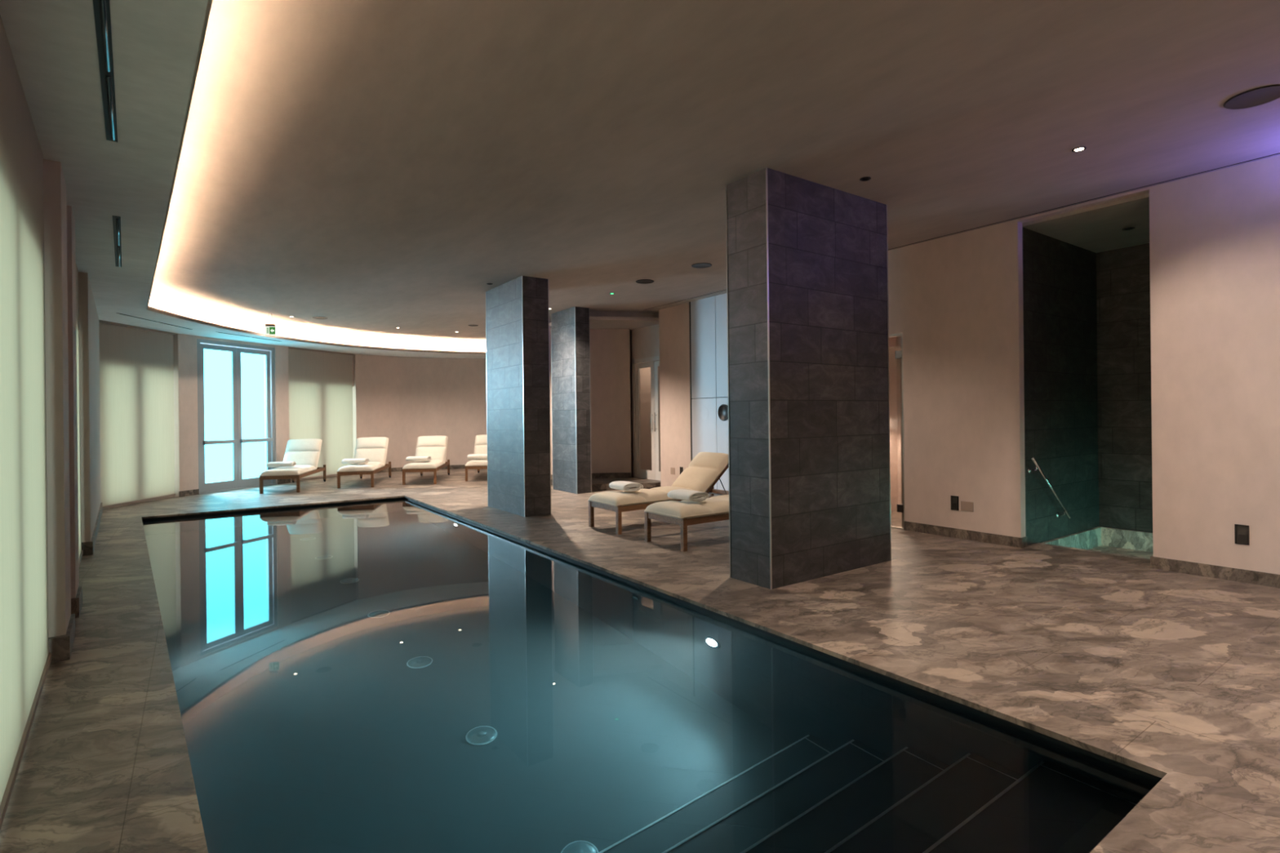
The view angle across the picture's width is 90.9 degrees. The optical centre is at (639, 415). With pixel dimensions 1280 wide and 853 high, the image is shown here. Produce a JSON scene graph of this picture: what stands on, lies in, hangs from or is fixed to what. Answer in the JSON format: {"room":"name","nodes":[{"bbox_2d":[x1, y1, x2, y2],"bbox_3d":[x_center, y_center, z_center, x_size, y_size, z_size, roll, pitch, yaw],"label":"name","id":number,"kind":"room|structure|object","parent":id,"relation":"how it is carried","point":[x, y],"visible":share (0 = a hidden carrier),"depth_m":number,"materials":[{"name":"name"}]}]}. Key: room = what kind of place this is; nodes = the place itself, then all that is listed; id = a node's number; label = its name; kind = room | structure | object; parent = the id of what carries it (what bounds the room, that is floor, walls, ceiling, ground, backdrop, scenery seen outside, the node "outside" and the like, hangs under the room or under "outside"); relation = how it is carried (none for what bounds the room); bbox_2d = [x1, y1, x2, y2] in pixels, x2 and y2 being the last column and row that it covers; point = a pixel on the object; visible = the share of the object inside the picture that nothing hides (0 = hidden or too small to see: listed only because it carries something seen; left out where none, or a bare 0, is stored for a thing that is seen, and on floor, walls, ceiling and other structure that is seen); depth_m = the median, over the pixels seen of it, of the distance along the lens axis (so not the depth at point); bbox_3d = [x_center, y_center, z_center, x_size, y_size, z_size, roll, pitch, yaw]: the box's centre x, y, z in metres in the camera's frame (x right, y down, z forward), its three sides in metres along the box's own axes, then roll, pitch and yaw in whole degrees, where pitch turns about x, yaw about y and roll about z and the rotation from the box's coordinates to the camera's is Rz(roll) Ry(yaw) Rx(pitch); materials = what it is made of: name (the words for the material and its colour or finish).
{"room":"spa","nodes":[
{"label":"spa","id":0,"kind":"room"},
{"bbox_2d":[43,159,101,637],"bbox_3d":[-3.433,-0.060,3.278,0.620,2.895,15.402,-1,0,-39],"label":"wall","id":1,"kind":"structure","parent":0,"point":[60,254],"depth_m":3.75,"materials":[{"name":"paint"}]},
{"bbox_2d":[0,0,485,358],"bbox_3d":[-4.814,-1.458,6.429,8.343,0.157,22.648,-1,0,-16],"label":"ceiling","id":2,"kind":"structure","parent":0,"point":[53,44],"depth_m":3.13,"materials":[{"name":"paint"}]},
{"bbox_2d":[0,15,51,831],"bbox_3d":[-2.107,-0.056,2.045,0.024,2.799,3.750,-1,0,-39],"label":"roller blind","id":3,"kind":"object","parent":2,"relation":"hanging from","point":[25,660],"visible":1,"depth_m":2.60,"materials":[{"name":"brown fabric"}]},
{"bbox_2d":[75,264,83,564],"bbox_3d":[-4.940,-0.036,5.492,0.024,2.820,2.046,-1,0,-39],"label":"roller blind","id":4,"kind":"object","parent":2,"relation":"hanging from","point":[81,552],"visible":0.25,"depth_m":6.09,"materials":[{"name":"brown"}]},
{"bbox_2d":[92,0,117,142],"bbox_3d":[-2.244,-1.441,2.650,0.046,0.019,1.703,0,0,-39],"label":"ceiling vent","id":5,"kind":"object","parent":2,"relation":"in","point":[101,8],"visible":1,"depth_m":2.58,"materials":[{"name":"black metal"}]},
{"bbox_2d":[112,215,121,266],"bbox_3d":[-4.425,-1.438,5.334,0.047,0.019,1.985,-1,0,-39],"label":"ceiling vent","id":6,"kind":"object","parent":2,"relation":"in","point":[116,220],"visible":1,"depth_m":5.16,"materials":[{"name":"black metal"}]},
{"bbox_2d":[98,320,175,508],"bbox_3d":[-8.156,-0.017,10.186,0.060,2.853,1.760,-1,0,-1],"label":"roller blind","id":7,"kind":"object","parent":2,"relation":"hanging from","point":[137,442],"visible":0.77,"depth_m":10.18,"materials":[{"name":"brown fabric"}]},
{"bbox_2d":[115,312,192,329],"bbox_3d":[-7.442,-1.438,9.716,0.021,0.009,1.744,-1,0,-6],"label":"ceiling vent","id":8,"kind":"object","parent":2,"relation":"in","point":[116,313],"visible":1,"depth_m":9.59,"materials":[{"name":"black metal"}]},
{"bbox_2d":[215,331,278,341],"bbox_3d":[-7.204,-1.449,11.659,0.019,0.012,1.525,0,0,11],"label":"ceiling vent","id":9,"kind":"object","parent":2,"relation":"in","point":[215,331],"visible":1,"depth_m":11.59,"materials":[{"name":"black metal"}]},
{"bbox_2d":[148,289,485,351],"bbox_3d":[-3.372,-1.647,6.039,5.594,0.462,18.991,-1,0,-16],"label":"cove","id":10,"kind":"object","parent":2,"relation":"attached to","point":[157,300],"visible":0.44,"depth_m":12.78,"materials":[{"name":"paint"}]},
{"bbox_2d":[288,346,353,480],"bbox_3d":[-7.195,-0.035,14.275,0.060,2.868,1.800,-1,0,20],"label":"roller blind","id":11,"kind":"object","parent":2,"relation":"hanging from","point":[321,381],"visible":0.79,"depth_m":14.31,"materials":[{"name":"brown fabric"}]},
{"bbox_2d":[102,333,487,509],"bbox_3d":[-6.539,-0.201,12.216,9.900,3.245,6.100,-1,0,-35],"label":"wall","id":12,"kind":"structure","parent":0,"point":[402,400],"depth_m":15.78,"materials":[{"name":"paint"}]},
{"bbox_2d":[48,502,102,662],"bbox_3d":[-4.408,1.331,4.859,0.178,0.135,11.682,-1,0,-39],"label":"baseboard","id":13,"kind":"structure","parent":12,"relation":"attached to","point":[60,647],"depth_m":3.82,"materials":[{"name":"brown stone"}]},
{"bbox_2d":[196,338,276,494],"bbox_3d":[-7.858,0.019,12.286,0.170,2.835,1.695,-1,0,17],"label":"door","id":14,"kind":"structure","parent":12,"relation":"in","point":[236,382],"depth_m":12.21,"materials":[{"name":"grey paint"}]},
{"bbox_2d":[146,0,485,354],"bbox_3d":[-3.156,-1.480,5.994,5.408,0.163,18.646,-1,0,-16],"label":"trim","id":15,"kind":"structure","parent":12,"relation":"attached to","point":[209,6],"depth_m":9.21,"materials":[{"name":"paint"}]},
{"bbox_2d":[178,464,465,497],"bbox_3d":[-6.548,1.372,14.309,1.406,0.100,7.045,-1,0,37],"label":"baseboard","id":16,"kind":"structure","parent":12,"relation":"attached to","point":[190,492],"depth_m":13.30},
{"bbox_2d":[485,275,551,516],"bbox_3d":[-1.783,-0.253,9.116,0.400,3.245,1.310,-1,0,-35],"label":"pillar","id":17,"kind":"structure","parent":0,"point":[517,309],"depth_m":8.67,"materials":[{"name":"tile"}]},
{"bbox_2d":[551,306,591,493],"bbox_3d":[-1.248,-0.259,11.359,0.300,3.245,0.900,-1,0,-35],"label":"pillar","id":18,"kind":"structure","parent":0,"point":[570,327],"depth_m":11.07,"materials":[{"name":"tile"}]},
{"bbox_2d":[549,328,631,477],"bbox_3d":[-0.980,-0.229,12.452,1.652,2.940,0.282,-1,0,-10],"label":"wall","id":19,"kind":"structure","parent":0,"point":[610,348],"depth_m":12.45,"materials":[{"name":"paint"}]},
{"bbox_2d":[551,472,631,479],"bbox_3d":[-0.955,1.191,12.342,1.570,0.100,0.101,-1,0,-10],"label":"baseboard","id":20,"kind":"structure","parent":19,"relation":"attached to","point":[601,475],"depth_m":12.43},
{"bbox_2d":[549,315,658,329],"bbox_3d":[-0.403,-1.736,12.775,3.100,0.060,3.080,-1,0,-35],"label":"ceiling","id":21,"kind":"structure","parent":0,"point":[596,322],"depth_m":11.60,"materials":[{"name":"paint"}]},
{"bbox_2d":[589,311,658,317],"bbox_3d":[0.241,-1.825,11.800,3.174,0.145,0.383,-1,0,-24],"label":"wall","id":22,"kind":"structure","parent":0,"point":[595,313],"depth_m":11.48,"materials":[{"name":"paint"}]},
{"bbox_2d":[0,468,1279,852],"bbox_3d":[-1.612,1.381,8.031,12.600,0.026,21.000,-1,0,-35],"label":"floor","id":23,"kind":"structure","parent":0,"point":[1172,677],"depth_m":3.58,"materials":[{"name":"stone"}]},
{"bbox_2d":[259,439,326,493],"bbox_3d":[-6.832,0.960,12.485,0.664,0.931,2.030,-1,0,-14],"label":"sun lounger","id":24,"kind":"object","parent":23,"relation":"on","point":[305,452],"visible":0.95,"depth_m":12.78,"materials":[{"name":"white fabric"}]},
{"bbox_2d":[266,461,296,467],"bbox_3d":[-6.808,0.933,11.962,0.452,0.099,0.270,-1,0,-10],"label":"rolled towel","id":25,"kind":"object","parent":24,"relation":"on","point":[291,464],"visible":1,"depth_m":11.86,"materials":[{"name":"white fabric"}]},
{"bbox_2d":[337,437,391,488],"bbox_3d":[-5.746,0.948,13.214,0.664,0.931,2.030,-1,0,-12],"label":"sun lounger","id":26,"kind":"object","parent":23,"relation":"on","point":[374,449],"visible":0.94,"depth_m":13.52,"materials":[{"name":"white fabric"}]},
{"bbox_2d":[342,457,368,463],"bbox_3d":[-5.735,0.921,12.691,0.452,0.099,0.270,-1,0,-8],"label":"rolled towel","id":27,"kind":"object","parent":26,"relation":"on","point":[365,460],"visible":1,"depth_m":12.58,"materials":[{"name":"white fabric"}]},
{"bbox_2d":[402,435,449,484],"bbox_3d":[-4.624,0.935,13.718,0.664,0.932,2.030,-1,0,-9],"label":"sun lounger","id":28,"kind":"object","parent":23,"relation":"on","point":[434,446],"visible":0.95,"depth_m":14.04,"materials":[{"name":"white fabric"}]},
{"bbox_2d":[405,456,431,461],"bbox_3d":[-4.641,0.909,13.194,0.452,0.098,0.270,-1,0,-5],"label":"rolled towel","id":29,"kind":"object","parent":28,"relation":"on","point":[409,458],"visible":1,"depth_m":13.08,"materials":[{"name":"white fabric"}]},
{"bbox_2d":[465,435,487,481],"bbox_3d":[-3.482,0.921,14.287,0.664,0.934,2.030,-1,0,-7],"label":"sun lounger","id":30,"kind":"object","parent":23,"relation":"on","point":[481,441],"visible":0.46,"depth_m":14.55,"materials":[{"name":"beige fabric"}]},
{"bbox_2d":[467,453,487,458],"bbox_3d":[-3.517,0.897,13.764,0.452,0.099,0.270,-1,0,-3],"label":"rolled towel","id":31,"kind":"object","parent":30,"relation":"on","point":[471,455],"visible":0.84,"depth_m":13.65,"materials":[{"name":"white fabric"}]},
{"bbox_2d":[551,476,660,490],"bbox_3d":[-0.090,1.291,12.899,3.300,0.120,2.800,-1,0,-35],"label":"platform","id":32,"kind":"object","parent":23,"relation":"on","point":[597,484],"visible":0.12,"depth_m":11.56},
{"bbox_2d":[142,497,1162,782],"bbox_3d":[-2.516,2.083,5.607,3.645,1.359,10.590,-1,0,-35],"label":"swimming pool","id":33,"kind":"object","parent":23,"relation":"in","point":[1157,779],"visible":0.02,"depth_m":3.65,"materials":[{"name":"stone"}]},
{"bbox_2d":[142,498,1158,852],"bbox_3d":[-2.516,2.104,5.607,3.669,1.338,10.614,-1,0,-35],"label":"pool water","id":34,"kind":"object","parent":33,"relation":"in","point":[400,675],"visible":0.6,"depth_m":2.88,"materials":[{"name":"teal liquid"}]},
{"bbox_2d":[587,452,728,534],"bbox_3d":[0.377,0.923,7.981,2.030,0.845,0.664,-1,0,-35],"label":"sun lounger","id":35,"kind":"object","parent":23,"relation":"on","point":[705,469],"visible":0.8,"depth_m":7.90,"materials":[{"name":"beige fabric"}]},
{"bbox_2d":[608,480,643,491],"bbox_3d":[-0.171,0.860,7.656,0.270,0.099,0.372,-1,0,-33],"label":"rolled towel","id":36,"kind":"object","parent":35,"relation":"on","point":[624,486],"visible":1,"depth_m":7.54,"materials":[{"name":"white fabric"}]},
{"bbox_2d":[644,494,728,551],"bbox_3d":[1.053,0.916,7.057,2.030,0.844,0.664,-1,0,-35],"label":"sun lounger","id":37,"kind":"object","parent":23,"relation":"on","point":[684,513],"visible":0.43,"depth_m":6.47,"materials":[{"name":"beige fabric"}]},
{"bbox_2d":[667,488,709,501],"bbox_3d":[0.514,0.852,6.720,0.270,0.099,0.372,-1,0,-38],"label":"rolled towel","id":38,"kind":"object","parent":37,"relation":"on","point":[679,494],"visible":1,"depth_m":6.62,"materials":[{"name":"white fabric"}]},
{"bbox_2d":[1036,526,1153,560],"bbox_3d":[5.037,1.546,6.129,1.970,0.498,1.630,-1,0,-35],"label":"basin","id":39,"kind":"object","parent":23,"relation":"in","point":[1107,540],"visible":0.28,"depth_m":7.04,"materials":[{"name":"stone"}]},
{"bbox_2d":[658,302,690,486],"bbox_3d":[0.735,-0.281,11.054,0.350,3.245,0.985,-1,0,-35],"label":"wall","id":40,"kind":"structure","parent":0,"point":[673,322],"depth_m":10.94,"materials":[{"name":"paint"}]},
{"bbox_2d":[630,324,659,476],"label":"door","id":41,"kind":"structure","parent":40,"relation":"in","point":[644,341],"depth_m":12.60,"materials":[{"name":"paint"}]},
{"bbox_2d":[632,355,660,480],"bbox_3d":[0.264,0.057,11.971,0.128,2.340,1.360,-1,0,-35],"label":"door","id":42,"kind":"structure","parent":41,"relation":"attached to","point":[653,362],"depth_m":12.03,"materials":[{"name":"beige"}]},
{"bbox_2d":[671,467,675,475],"bbox_3d":[0.574,0.974,10.995,0.004,0.120,0.120,-1,0,-35],"label":"cover plate","id":43,"kind":"object","parent":40,"relation":"attached to","point":[673,469],"visible":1,"depth_m":10.99,"materials":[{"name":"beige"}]},
{"bbox_2d":[680,466,683,474],"bbox_3d":[0.710,0.962,10.798,0.008,0.152,0.082,-1,0,-35],"label":"step light","id":44,"kind":"object","parent":40,"relation":"attached to","point":[681,468],"visible":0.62,"depth_m":10.80,"materials":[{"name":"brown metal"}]},
{"bbox_2d":[688,302,693,461],"bbox_3d":[0.867,-0.282,10.522,0.048,3.245,0.034,-1,0,-35],"label":"trim","id":45,"kind":"structure","parent":40,"relation":"attached to","point":[691,398],"depth_m":10.51,"materials":[{"name":"brown metal"}]},
{"bbox_2d":[151,0,1279,341],"bbox_3d":[-1.730,-1.921,7.973,12.800,0.110,21.000,-1,0,-35],"label":"ceiling","id":46,"kind":"structure","parent":0,"point":[365,166],"depth_m":4.20,"materials":[{"name":"paint"}]},
{"bbox_2d":[265,313,275,334],"bbox_3d":[-6.584,-1.626,11.216,0.170,0.387,0.040,-1,0,-13],"label":"exit sign","id":47,"kind":"object","parent":46,"relation":"hanging from","point":[270,329],"visible":1,"depth_m":11.21,"materials":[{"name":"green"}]},
{"bbox_2d":[312,316,327,319],"bbox_3d":[-6.003,-1.824,11.811,0.260,0.008,0.260,-1,0,-35],"label":"ceiling speaker","id":48,"kind":"object","parent":46,"relation":"attached to","point":[315,317],"visible":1,"depth_m":11.78,"materials":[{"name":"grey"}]},
{"bbox_2d":[635,279,653,284],"bbox_3d":[0.068,-1.891,8.911,0.260,0.008,0.260,-1,0,-35],"label":"ceiling speaker","id":49,"kind":"object","parent":46,"relation":"attached to","point":[642,281],"visible":1,"depth_m":8.92,"materials":[{"name":"grey metal"}]},
{"bbox_2d":[691,262,711,268],"bbox_3d":[0.782,-1.899,7.991,0.260,0.008,0.260,-1,0,-35],"label":"ceiling speaker","id":50,"kind":"object","parent":46,"relation":"attached to","point":[700,265],"visible":1,"depth_m":7.98,"materials":[{"name":"grey"}]},
{"bbox_2d":[859,177,871,181],"bbox_3d":[1.824,-1.911,5.095,0.086,0.007,0.086,-1,0,-35],"label":"recessed light","id":51,"kind":"object","parent":46,"relation":"in","point":[864,179],"visible":1,"depth_m":5.09,"materials":[{"name":"brown metal"}]},
{"bbox_2d":[1071,146,1086,152],"bbox_3d":[3.183,-1.926,4.564,0.086,0.007,0.086,-1,0,-35],"label":"recessed light","id":52,"kind":"object","parent":46,"relation":"in","point":[1079,148],"visible":1,"depth_m":4.56,"materials":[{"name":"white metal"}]},
{"bbox_2d":[1223,84,1279,109],"bbox_3d":[3.746,-1.931,3.829,0.290,0.008,0.290,-1,0,-35],"label":"ceiling speaker","id":53,"kind":"object","parent":46,"relation":"attached to","point":[1264,95],"visible":1,"depth_m":3.83,"materials":[{"name":"grey"}]},
{"bbox_2d":[725,167,891,589],"bbox_3d":[1.499,-0.289,5.478,1.570,3.245,0.460,-1,0,-35],"label":"pillar","id":54,"kind":"structure","parent":0,"point":[807,322],"depth_m":5.14,"materials":[{"name":"tile"}]},
{"bbox_2d":[888,336,903,527],"bbox_3d":[3.341,0.013,8.059,1.250,2.600,0.980,-1,0,-35],"label":"wall","id":55,"kind":"structure","parent":0,"point":[895,343],"depth_m":8.64,"materials":[{"name":"paint"}]},
{"bbox_2d":[888,155,1279,574],"bbox_3d":[4.313,-0.320,5.505,0.100,3.245,10.020,-1,0,-35],"label":"wall","id":56,"kind":"structure","parent":0,"point":[956,301],"depth_m":5.27,"materials":[{"name":"paint"}]},
{"bbox_2d":[888,333,904,529],"bbox_3d":[2.792,0.187,7.666,0.104,2.265,0.968,-1,0,-35],"label":"door","id":57,"kind":"structure","parent":56,"relation":"in","point":[899,354],"depth_m":7.25,"materials":[{"name":"clear glass"}]},
{"bbox_2d":[951,495,959,510],"bbox_3d":[3.378,0.941,6.756,0.008,0.152,0.082,-1,0,-35],"label":"electrical outlet","id":58,"kind":"object","parent":56,"relation":"attached to","point":[954,500],"visible":1,"depth_m":6.76,"materials":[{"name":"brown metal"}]},
{"bbox_2d":[644,152,1279,310],"bbox_3d":[3.584,-1.938,6.337,0.014,0.013,12.200,-1,0,-35],"label":"trim","id":59,"kind":"structure","parent":56,"relation":"attached to","point":[1279,153],"depth_m":5.70,"materials":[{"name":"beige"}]},
{"bbox_2d":[960,501,973,511],"bbox_3d":[3.454,0.962,6.651,0.004,0.100,0.130,-1,0,-35],"label":"cover plate","id":60,"kind":"object","parent":56,"relation":"attached to","point":[965,506],"visible":1,"depth_m":6.65,"materials":[{"name":"beige plastic"}]},
{"bbox_2d":[903,520,1279,588],"bbox_3d":[4.324,1.252,5.500,0.115,0.100,10.020,-1,0,-35],"label":"baseboard","id":61,"kind":"structure","parent":56,"relation":"attached to","point":[1254,577],"depth_m":5.26,"materials":[{"name":"brown stone"}]},
{"bbox_2d":[1234,524,1248,545],"bbox_3d":[4.686,0.928,4.901,0.008,0.152,0.082,-1,0,-35],"label":"step light","id":62,"kind":"object","parent":56,"relation":"attached to","point":[1242,531],"visible":1,"depth_m":4.90,"materials":[{"name":"brown metal"}]},
{"bbox_2d":[1022,192,1149,253],"bbox_3d":[5.089,-1.941,6.175,1.970,0.090,1.800,-1,0,-35],"label":"ceiling","id":63,"kind":"structure","parent":0,"point":[1096,228],"depth_m":6.27,"materials":[{"name":"paint"}]},
{"bbox_2d":[1122,226,1135,231],"bbox_3d":[4.958,-1.890,6.388,0.106,0.007,0.106,-1,0,-35],"label":"recessed light","id":64,"kind":"object","parent":63,"relation":"in","point":[1130,228],"visible":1,"depth_m":6.38,"materials":[{"name":"brown metal"}]},
{"bbox_2d":[1022,226,1152,545],"bbox_3d":[5.113,-0.056,6.196,2.000,3.700,1.830,-1,0,-35],"label":"wall","id":65,"kind":"structure","parent":0,"point":[1087,329],"depth_m":7.02,"materials":[{"name":"tile"}]},
{"bbox_2d":[1027,457,1071,518],"bbox_3d":[4.223,0.758,6.508,0.866,0.700,0.083,-1,0,-35],"label":"handrail","id":66,"kind":"object","parent":65,"relation":"attached to","point":[1034,461],"visible":1,"depth_m":6.46,"materials":[{"name":"silver metal"}]},
{"bbox_3d":[1.764,-0.292,9.335,0.250,3.245,3.020,-1,0,-35],"label":"wall","id":67,"kind":"structure","parent":0,"visible":0},
{"bbox_2d":[690,293,728,490],"bbox_3d":[1.163,-0.330,10.123,0.103,3.135,1.000,-1,0,-35],"label":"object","id":68,"kind":"object","parent":67,"relation":"attached to","point":[708,325],"visible":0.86,"depth_m":10.11,"materials":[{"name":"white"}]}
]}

